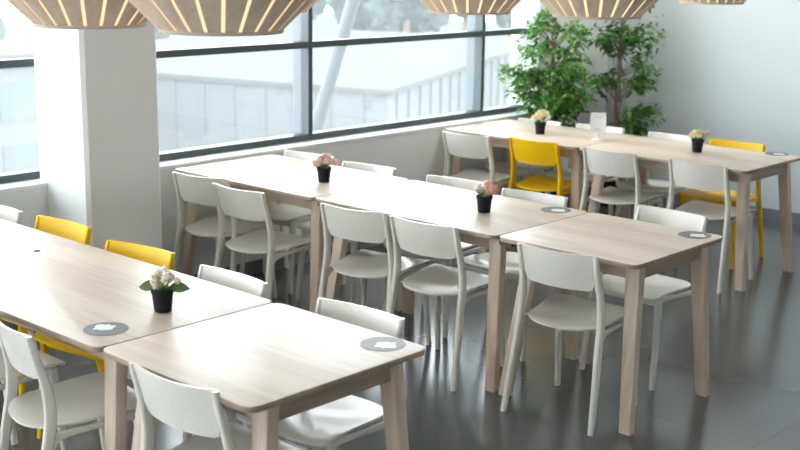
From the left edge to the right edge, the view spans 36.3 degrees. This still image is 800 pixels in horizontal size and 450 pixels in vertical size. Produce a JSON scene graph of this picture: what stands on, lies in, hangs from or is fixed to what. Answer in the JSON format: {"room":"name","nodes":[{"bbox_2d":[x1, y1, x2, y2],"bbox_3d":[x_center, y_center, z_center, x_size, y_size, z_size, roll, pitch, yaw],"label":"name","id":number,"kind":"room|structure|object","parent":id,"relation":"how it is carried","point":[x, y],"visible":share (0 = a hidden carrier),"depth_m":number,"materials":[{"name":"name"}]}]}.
{"room":"eatery","nodes":[
{"label":"eatery","id":0,"kind":"room"},
{"bbox_2d":[32,21,161,249],"bbox_3d":[-1.636,-1.274,6.514,0.460,3.700,0.480,12,17,41],"label":"column","id":1,"kind":"structure","parent":0,"point":[97,99],"depth_m":6.51,"materials":[{"name":"white paint"}]},
{"bbox_2d":[0,0,609,273],"bbox_3d":[-2.463,-1.185,6.071,0.280,3.700,12.250,12,17,41],"label":"wall","id":2,"kind":"structure","parent":0,"point":[417,155],"depth_m":8.77,"materials":[{"name":"white paint"}]},
{"bbox_2d":[156,7,312,160],"bbox_3d":[-1.260,-1.765,7.359,0.158,2.705,1.850,12,17,41],"label":"window","id":3,"kind":"structure","parent":2,"relation":"in","point":[301,44],"depth_m":8.08,"materials":[{"name":"grey metal"}]},
{"bbox_2d":[0,110,529,192],"bbox_3d":[-2.817,-0.068,5.941,0.286,0.022,11.240,12,17,41],"label":"windowsill","id":4,"kind":"structure","parent":2,"relation":"attached to","point":[33,183],"depth_m":8.08,"materials":[{"name":"white"}]},
{"bbox_2d":[0,186,591,330],"bbox_3d":[-2.379,0.599,6.372,0.012,0.090,12.250,12,17,41],"label":"baseboard","id":5,"kind":"structure","parent":2,"relation":"attached to","point":[252,267],"depth_m":8.02,"materials":[{"name":"grey"}]},
{"bbox_2d":[310,15,485,139],"bbox_3d":[-0.016,-2.045,8.673,0.158,2.705,1.848,12,17,41],"label":"window","id":6,"kind":"structure","parent":2,"relation":"in","point":[476,24],"depth_m":9.24,"materials":[{"name":"grey metal"}]},
{"bbox_2d":[481,28,525,115],"bbox_3d":[0.807,-2.220,9.501,0.095,2.705,0.548,12,17,41],"label":"window","id":7,"kind":"structure","parent":2,"relation":"in","point":[508,31],"depth_m":9.70,"materials":[{"name":"grey metal"}]},
{"bbox_2d":[0,195,799,449],"bbox_3d":[0.656,1.358,3.659,8.850,0.120,12.450,12,17,41],"label":"floor","id":8,"kind":"structure","parent":0,"point":[753,401],"depth_m":6.03,"materials":[{"name":"concrete"}]},
{"bbox_2d":[0,205,37,349],"bbox_3d":[-2.133,0.326,5.996,0.479,0.794,0.496,10,16,36],"label":"dining chair","id":9,"kind":"object","parent":8,"relation":"on","point":[9,214],"visible":0.16,"depth_m":6.03,"materials":[{"name":"grey"}]},
{"bbox_2d":[0,346,69,449],"bbox_3d":[-1.621,0.605,4.787,0.479,0.794,0.496,12,17,41],"label":"dining chair","id":10,"kind":"object","parent":8,"relation":"on","point":[50,362],"visible":0.38,"depth_m":4.79,"materials":[{"name":"grey"}]},
{"bbox_2d":[0,215,103,394],"bbox_3d":[-1.715,0.402,5.683,0.479,0.794,0.496,11,16,38],"label":"dining chair","id":11,"kind":"object","parent":8,"relation":"on","point":[70,230],"visible":0.13,"depth_m":5.75,"materials":[{"name":"yellow paint"}]},
{"bbox_2d":[0,320,136,449],"bbox_3d":[-1.185,0.697,4.405,0.496,0.794,0.479,-8,15,-34],"label":"dining chair","id":12,"kind":"object","parent":8,"relation":"on","point":[81,399],"visible":0.82,"depth_m":4.32,"materials":[{"name":"grey"}]},
{"bbox_2d":[34,240,174,438],"bbox_3d":[-1.243,0.514,5.213,0.479,0.794,0.496,9,15,33],"label":"dining chair","id":13,"kind":"object","parent":8,"relation":"on","point":[159,257],"visible":0.09,"depth_m":5.23,"materials":[{"name":"yellow paint"}]},
{"bbox_2d":[0,219,270,449],"bbox_3d":[-1.634,0.525,5.173,2.522,0.779,0.780,12,17,41],"label":"dining table","id":14,"kind":"object","parent":8,"relation":"on","point":[89,299],"visible":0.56,"depth_m":4.56,"materials":[{"name":"brown wood"}]},
{"bbox_2d":[93,324,115,329],"bbox_3d":[-1.020,0.353,4.214,0.075,0.001,0.067,1,13,1],"label":"print","id":15,"kind":"object","parent":14,"relation":"on","point":[95,326],"depth_m":4.22,"materials":[{"name":"white"}]},
{"bbox_2d":[139,266,189,312],"bbox_3d":[-0.849,0.230,4.398,0.154,0.165,0.122,12,17,41],"label":"flower pot","id":16,"kind":"object","parent":14,"relation":"on","point":[162,293],"visible":1,"depth_m":4.38,"materials":[{"name":"black"}]},
{"bbox_2d":[126,265,267,449],"bbox_3d":[-0.807,0.611,4.807,0.479,0.794,0.496,12,17,41],"label":"dining chair","id":17,"kind":"object","parent":8,"relation":"on","point":[228,278],"visible":0.12,"depth_m":4.87,"materials":[{"name":"grey"}]},
{"bbox_2d":[128,361,308,449],"bbox_3d":[-0.565,0.811,3.933,0.479,0.794,0.496,11,16,38],"label":"dining chair","id":18,"kind":"object","parent":8,"relation":"on","point":[199,411],"visible":0.99,"depth_m":3.72,"materials":[{"name":"grey"}]},
{"bbox_2d":[172,172,276,297],"bbox_3d":[-1.041,0.066,7.211,0.479,0.794,0.496,8,15,30],"label":"dining chair","id":19,"kind":"object","parent":8,"relation":"on","point":[189,188],"visible":0.61,"depth_m":7.07,"materials":[{"name":"grey"}]},
{"bbox_2d":[212,183,310,303],"bbox_3d":[-0.752,0.153,6.842,0.479,0.794,0.496,11,17,39],"label":"dining chair","id":20,"kind":"object","parent":8,"relation":"on","point":[241,204],"visible":0.78,"depth_m":6.69,"materials":[{"name":"grey"}]},
{"bbox_2d":[103,303,424,449],"bbox_3d":[-0.449,0.783,4.105,0.763,0.777,0.780,12,17,41],"label":"dining table","id":21,"kind":"object","parent":8,"relation":"on","point":[268,364],"visible":0.96,"depth_m":3.96,"materials":[{"name":"brown wood"}]},
{"bbox_2d":[374,342,396,347],"bbox_3d":[-0.048,0.400,4.064,0.075,0.001,0.067,1,13,1],"label":"print","id":22,"kind":"object","parent":21,"relation":"on","point":[376,344],"depth_m":4.06,"materials":[{"name":"white"}]},
{"bbox_2d":[239,150,333,293],"bbox_3d":[-0.702,-0.035,7.679,0.479,0.794,0.496,10,16,36],"label":"dining chair","id":23,"kind":"object","parent":8,"relation":"on","point":[284,215],"visible":0.28,"depth_m":7.67,"materials":[{"name":"grey"}]},
{"bbox_2d":[175,154,407,312],"bbox_3d":[-0.642,0.080,7.215,1.248,0.775,0.780,12,17,41],"label":"dining table","id":24,"kind":"object","parent":8,"relation":"on","point":[287,180],"visible":0.49,"depth_m":7.02,"materials":[{"name":"brown wood"}]},
{"bbox_2d":[312,153,338,182],"bbox_3d":[-0.424,-0.326,6.882,0.146,0.168,0.109,2,13,8],"label":"flower pot","id":25,"kind":"object","parent":24,"relation":"on","point":[323,169],"visible":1,"depth_m":6.86,"materials":[{"name":"black"}]},
{"bbox_2d":[236,297,404,449],"bbox_3d":[-0.276,0.719,4.357,0.479,0.794,0.496,11,16,38],"label":"dining chair","id":26,"kind":"object","parent":8,"relation":"on","point":[327,426],"visible":0.38,"depth_m":4.32,"materials":[{"name":"grey"}]},
{"bbox_2d":[295,161,402,303],"bbox_3d":[-0.312,0.057,7.295,0.479,0.794,0.496,10,16,36],"label":"dining chair","id":27,"kind":"object","parent":8,"relation":"on","point":[305,227],"visible":0.2,"depth_m":7.29,"materials":[{"name":"grey"}]},
{"bbox_2d":[318,203,431,344],"bbox_3d":[-0.133,0.264,6.387,0.479,0.794,0.496,9,15,32],"label":"dining chair","id":28,"kind":"object","parent":8,"relation":"on","point":[349,224],"visible":0.8,"depth_m":6.25,"materials":[{"name":"grey"}]},
{"bbox_2d":[382,175,487,337],"bbox_3d":[0.205,0.158,6.876,0.479,0.794,0.496,9,15,34],"label":"dining chair","id":29,"kind":"object","parent":8,"relation":"on","point":[467,184],"visible":0.12,"depth_m":6.86,"materials":[{"name":"grey"}]},
{"bbox_2d":[387,215,506,390],"bbox_3d":[0.231,0.335,6.091,0.479,0.794,0.496,11,16,38],"label":"dining chair","id":30,"kind":"object","parent":8,"relation":"on","point":[436,241],"visible":0.86,"depth_m":5.93,"materials":[{"name":"grey"}]},
{"bbox_2d":[316,180,586,392],"bbox_3d":[0.259,0.274,6.403,1.262,0.777,0.780,12,17,41],"label":"dining table","id":31,"kind":"object","parent":8,"relation":"on","point":[412,200],"visible":0.67,"depth_m":6.19,"materials":[{"name":"brown wood"}]},
{"bbox_2d":[474,180,499,212],"bbox_3d":[0.436,-0.145,6.143,0.136,0.161,0.109,1,13,0],"label":"flower pot","id":32,"kind":"object","parent":31,"relation":"on","point":[484,198],"visible":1,"depth_m":6.12,"materials":[{"name":"black"}]},
{"bbox_2d":[551,209,564,211],"bbox_3d":[0.804,-0.075,6.217,0.075,0.001,0.067,1,13,1],"label":"print","id":33,"kind":"object","parent":31,"relation":"on","point":[552,210],"depth_m":6.21,"materials":[{"name":"white"}]},
{"bbox_2d":[442,131,521,248],"bbox_3d":[0.586,-0.294,8.904,0.479,0.794,0.496,11,16,38],"label":"dining chair","id":34,"kind":"object","parent":8,"relation":"on","point":[467,146],"visible":0.58,"depth_m":8.72,"materials":[{"name":"grey"}]},
{"bbox_2d":[453,188,567,361],"bbox_3d":[0.600,0.247,6.506,0.479,0.794,0.496,10,16,36],"label":"dining chair","id":35,"kind":"object","parent":8,"relation":"on","point":[479,263],"visible":0.3,"depth_m":6.50,"materials":[{"name":"grey"}]},
{"bbox_2d":[484,117,561,191],"bbox_3d":[0.941,-0.394,9.368,0.479,0.794,0.496,12,17,40],"label":"dining chair","id":36,"kind":"object","parent":8,"relation":"on","point":[526,170],"visible":0.31,"depth_m":9.31,"materials":[{"name":"grey"}]},
{"bbox_2d":[444,119,635,218],"bbox_3d":[1.023,-0.299,8.994,1.232,0.775,0.790,12,17,41],"label":"dining table","id":37,"kind":"object","parent":8,"relation":"on","point":[569,140],"visible":0.44,"depth_m":8.82,"materials":[{"name":"brown wood"}]},
{"bbox_2d":[531,109,550,133],"bbox_3d":[1.021,-0.743,8.801,0.138,0.174,0.122,12,17,41],"label":"flower pot","id":38,"kind":"object","parent":37,"relation":"on","point":[540,125],"visible":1,"depth_m":8.78,"materials":[{"name":"black"}]},
{"bbox_2d":[590,113,606,140],"bbox_3d":[1.388,-0.691,8.557,0.089,0.190,0.089,-10,16,-39],"label":"sign holder","id":39,"kind":"object","parent":37,"relation":"on","point":[597,120],"visible":1,"depth_m":8.55,"materials":[{"name":"white"}]},
{"bbox_2d":[492,8,601,194],"bbox_3d":[1.133,-0.914,9.648,0.860,1.690,0.487,0,13,-5],"label":"ficus tree","id":40,"kind":"object","parent":8,"relation":"on","point":[563,103],"visible":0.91,"depth_m":9.57,"materials":[{"name":"green plant"}]},
{"bbox_2d":[508,137,589,211],"bbox_3d":[1.045,-0.233,8.661,0.479,0.794,0.496,11,17,39],"label":"dining chair","id":41,"kind":"object","parent":8,"relation":"on","point":[521,150],"visible":0.64,"depth_m":8.49,"materials":[{"name":"yellow paint"}]},
{"bbox_2d":[500,242,637,435],"bbox_3d":[0.804,0.460,5.573,0.479,0.794,0.496,10,16,37],"label":"dining chair","id":42,"kind":"object","parent":8,"relation":"on","point":[559,311],"visible":0.89,"depth_m":5.43,"materials":[{"name":"grey"}]},
{"bbox_2d":[544,123,624,216],"bbox_3d":[1.371,-0.325,9.088,0.479,0.794,0.496,11,16,38],"label":"dining chair","id":43,"kind":"object","parent":8,"relation":"on","point":[566,172],"visible":0.24,"depth_m":9.07,"materials":[{"name":"grey"}]},
{"bbox_2d":[498,213,722,435],"bbox_3d":[0.979,0.430,5.755,0.752,0.777,0.780,12,17,41],"label":"dining table","id":44,"kind":"object","parent":8,"relation":"on","point":[632,250],"visible":0.88,"depth_m":5.61,"materials":[{"name":"brown wood"}]},
{"bbox_2d":[690,234,705,236],"bbox_3d":[1.389,0.049,5.704,0.075,0.001,0.067,1,13,1],"label":"print","id":45,"kind":"object","parent":44,"relation":"on","point":[691,235],"depth_m":5.70,"materials":[{"name":"white"}]},
{"bbox_2d":[579,147,665,219],"bbox_3d":[1.502,-0.137,8.260,0.479,0.794,0.496,11,17,39],"label":"dining chair","id":46,"kind":"object","parent":8,"relation":"on","point":[608,163],"visible":0.73,"depth_m":8.11,"materials":[{"name":"grey"}]},
{"bbox_2d":[582,5,672,207],"bbox_3d":[1.841,-1.075,9.947,0.745,1.890,0.517,8,14,28],"label":"ficus tree","id":47,"kind":"object","parent":8,"relation":"on","point":[625,40],"visible":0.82,"depth_m":9.88,"materials":[{"name":"green plant"}]},
{"bbox_2d":[579,205,707,390],"bbox_3d":[1.229,0.344,6.113,0.479,0.794,0.496,13,18,43],"label":"dining chair","id":48,"kind":"object","parent":8,"relation":"on","point":[657,288],"visible":0.43,"depth_m":6.08,"materials":[{"name":"grey"}]},
{"bbox_2d":[615,131,691,216],"bbox_3d":[1.833,-0.233,8.704,0.479,0.794,0.496,11,17,39],"label":"dining chair","id":49,"kind":"object","parent":8,"relation":"on","point":[655,186],"visible":0.24,"depth_m":8.70,"materials":[{"name":"grey"}]},
{"bbox_2d":[579,136,799,291],"bbox_3d":[1.928,-0.111,8.211,1.243,0.777,0.838,12,17,41],"label":"dining table","id":50,"kind":"object","parent":8,"relation":"on","point":[745,167],"visible":0.77,"depth_m":7.98,"materials":[{"name":"brown wood"}]},
{"bbox_2d":[688,129,710,152],"bbox_3d":[1.974,-0.561,8.094,0.134,0.154,0.129,12,17,41],"label":"flower pot","id":51,"kind":"object","parent":50,"relation":"on","point":[696,135],"visible":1,"depth_m":8.07,"materials":[{"name":"black"}]},
{"bbox_2d":[658,158,755,293],"bbox_3d":[1.984,-0.034,7.833,0.479,0.794,0.496,12,17,41],"label":"dining chair","id":52,"kind":"object","parent":8,"relation":"on","point":[705,177],"visible":0.73,"depth_m":7.64,"materials":[{"name":"grey"}]},
{"bbox_2d":[678,138,765,268],"bbox_3d":[2.208,-0.161,8.406,0.479,0.794,0.496,11,16,38],"label":"dining chair","id":53,"kind":"object","parent":8,"relation":"on","point":[688,194],"visible":0.56,"depth_m":8.38,"materials":[{"name":"yellow paint"}]},
{"bbox_2d":[605,0,799,212],"bbox_3d":[4.883,-1.451,7.677,8.850,3.700,0.120,12,17,41],"label":"wall","id":54,"kind":"structure","parent":0,"point":[731,72],"depth_m":9.78,"materials":[{"name":"paint"}]},
{"bbox_2d":[655,194,799,224],"bbox_3d":[4.886,0.335,7.963,8.458,0.090,0.012,12,17,41],"label":"baseboard","id":55,"kind":"structure","parent":54,"relation":"attached to","point":[768,214],"depth_m":9.71,"materials":[{"name":"grey"}]},
{"bbox_3d":[0.705,-2.369,2.819,8.850,0.120,12.450,12,17,41],"label":"ceiling","id":56,"kind":"structure","parent":0,"visible":0},
{"bbox_2d":[7,0,148,29],"bbox_3d":[-1.112,-1.659,4.213,0.724,1.923,0.724,12,17,41],"label":"pendant lamp","id":57,"kind":"object","parent":56,"relation":"hanging from","point":[50,14],"visible":0.89,"depth_m":4.21,"materials":[{"name":"brown wood"}]},
{"bbox_2d":[128,0,312,35],"bbox_3d":[-0.562,-1.554,3.715,0.724,1.915,0.724,12,17,41],"label":"pendant lamp","id":58,"kind":"object","parent":56,"relation":"hanging from","point":[172,17],"visible":1,"depth_m":3.71,"materials":[{"name":"brown"}]},
{"bbox_2d":[301,0,317,12],"bbox_3d":[-0.715,-2.200,6.799,0.724,1.995,0.724,12,17,41],"label":"pendant lamp","id":59,"kind":"object","parent":56,"relation":"hanging from","point":[313,2],"visible":0.22,"depth_m":6.94,"materials":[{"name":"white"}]},
{"bbox_2d":[419,0,521,14],"bbox_3d":[0.354,-1.995,5.830,0.724,1.941,0.724,12,17,41],"label":"pendant lamp","id":60,"kind":"object","parent":56,"relation":"hanging from","point":[448,7],"visible":1,"depth_m":5.85,"materials":[{"name":"white"}]},
{"bbox_2d":[430,0,507,12],"bbox_3d":[0.345,-1.289,5.989,0.700,0.475,0.700,12,17,41],"label":"diffuser","id":61,"kind":"object","parent":60,"relation":"attached to","point":[436,6],"depth_m":5.84,"materials":[{"name":"brown wood"}]},
{"bbox_2d":[539,0,658,19],"bbox_3d":[0.905,-1.883,5.332,0.724,1.927,0.724,12,17,41],"label":"pendant lamp","id":62,"kind":"object","parent":56,"relation":"hanging from","point":[570,9],"visible":1,"depth_m":5.34,"materials":[{"name":"white"}]},
{"bbox_2d":[549,0,645,16],"bbox_3d":[0.896,-1.184,5.490,0.700,0.475,0.700,12,17,41],"label":"diffuser","id":63,"kind":"object","parent":62,"relation":"attached to","point":[558,8],"depth_m":5.33,"materials":[{"name":"brown wood"}]},
{"bbox_2d":[679,0,746,4],"bbox_3d":[2.011,-2.371,7.611,0.724,1.949,0.724,12,17,41],"label":"pendant lamp","id":64,"kind":"object","parent":56,"relation":"hanging from","point":[708,2],"visible":1,"depth_m":7.64,"materials":[{"name":"white"}]},
{"label":"outside","id":65,"kind":"structure","parent":0,"visible":0},
{"bbox_2d":[4,12,505,43],"bbox_3d":[-15.977,-2.684,62.417,220.000,0.500,240.000,12,17,41],"label":"ground","id":66,"kind":"structure","parent":65,"point":[20,31],"depth_m":175.47,"materials":[{"name":"white"}]},
{"bbox_2d":[0,18,6,39],"bbox_3d":[-30.842,-12.770,77.864,8.310,12.004,10.371,11,16,37],"label":"tree","id":67,"kind":"object","parent":66,"relation":"on","point":[3,32],"visible":0.58,"depth_m":79.57,"materials":[{"name":"white plant"}]},
{"bbox_2d":[0,40,39,183],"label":"window","id":68,"kind":"structure","parent":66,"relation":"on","point":[19,147],"depth_m":40.24,"materials":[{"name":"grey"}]},
{"bbox_2d":[155,27,169,39],"bbox_3d":[-21.020,-14.697,88.207,9.526,11.467,9.241,3,13,9],"label":"tree","id":69,"kind":"object","parent":66,"relation":"on","point":[158,35],"visible":0.02,"depth_m":88.63,"materials":[{"name":"white plant"}]},
{"bbox_2d":[312,0,334,18],"bbox_3d":[-9.831,-18.191,98.342,9.082,14.112,8.432,-3,13,-15],"label":"tree","id":70,"kind":"object","parent":66,"relation":"on","point":[320,6],"visible":0.12,"depth_m":95.89,"materials":[{"name":"grey plant"}]},
{"bbox_2d":[156,27,510,151],"bbox_3d":[-4.741,-6.233,64.035,19.880,6.000,33.049,5,13,17],"label":"building","id":71,"kind":"structure","parent":66,"relation":"on","point":[203,100],"depth_m":50.41,"materials":[{"name":"grey"}]},
{"bbox_2d":[313,0,359,130],"bbox_3d":[-1.260,1.029,9.738,0.108,15.843,6.929,12,17,41],"label":"strut","id":72,"kind":"object","parent":66,"relation":"on","point":[320,112],"visible":0.17,"depth_m":9.94,"materials":[{"name":"grey"}]},
{"bbox_2d":[328,0,368,30],"bbox_3d":[-3.533,-23.747,122.712,9.291,14.396,9.295,3,13,9],"label":"tree","id":73,"kind":"object","parent":66,"relation":"on","point":[337,6],"visible":0.25,"depth_m":123.24,"materials":[{"name":"grey plant"}]},
{"bbox_2d":[359,0,450,32],"bbox_3d":[0.735,-19.904,109.873,8.628,12.654,10.198,1,13,2],"label":"tree","id":74,"kind":"object","parent":66,"relation":"on","point":[407,16],"visible":0.81,"depth_m":108.42,"materials":[{"name":"grey plant"}]},
{"bbox_2d":[451,15,466,30],"bbox_3d":[7.179,-25.349,134.213,9.130,12.737,9.828,-4,13,-19],"label":"tree","id":75,"kind":"object","parent":66,"relation":"on","point":[463,17],"visible":0.13,"depth_m":134.60,"materials":[{"name":"white"}]},
{"bbox_2d":[494,10,511,37],"bbox_3d":[11.071,-22.135,120.718,9.064,12.501,8.799,-4,13,-18],"label":"tree","id":76,"kind":"object","parent":66,"relation":"on","point":[504,21],"visible":0.09,"depth_m":121.33,"materials":[{"name":"grey plant"}]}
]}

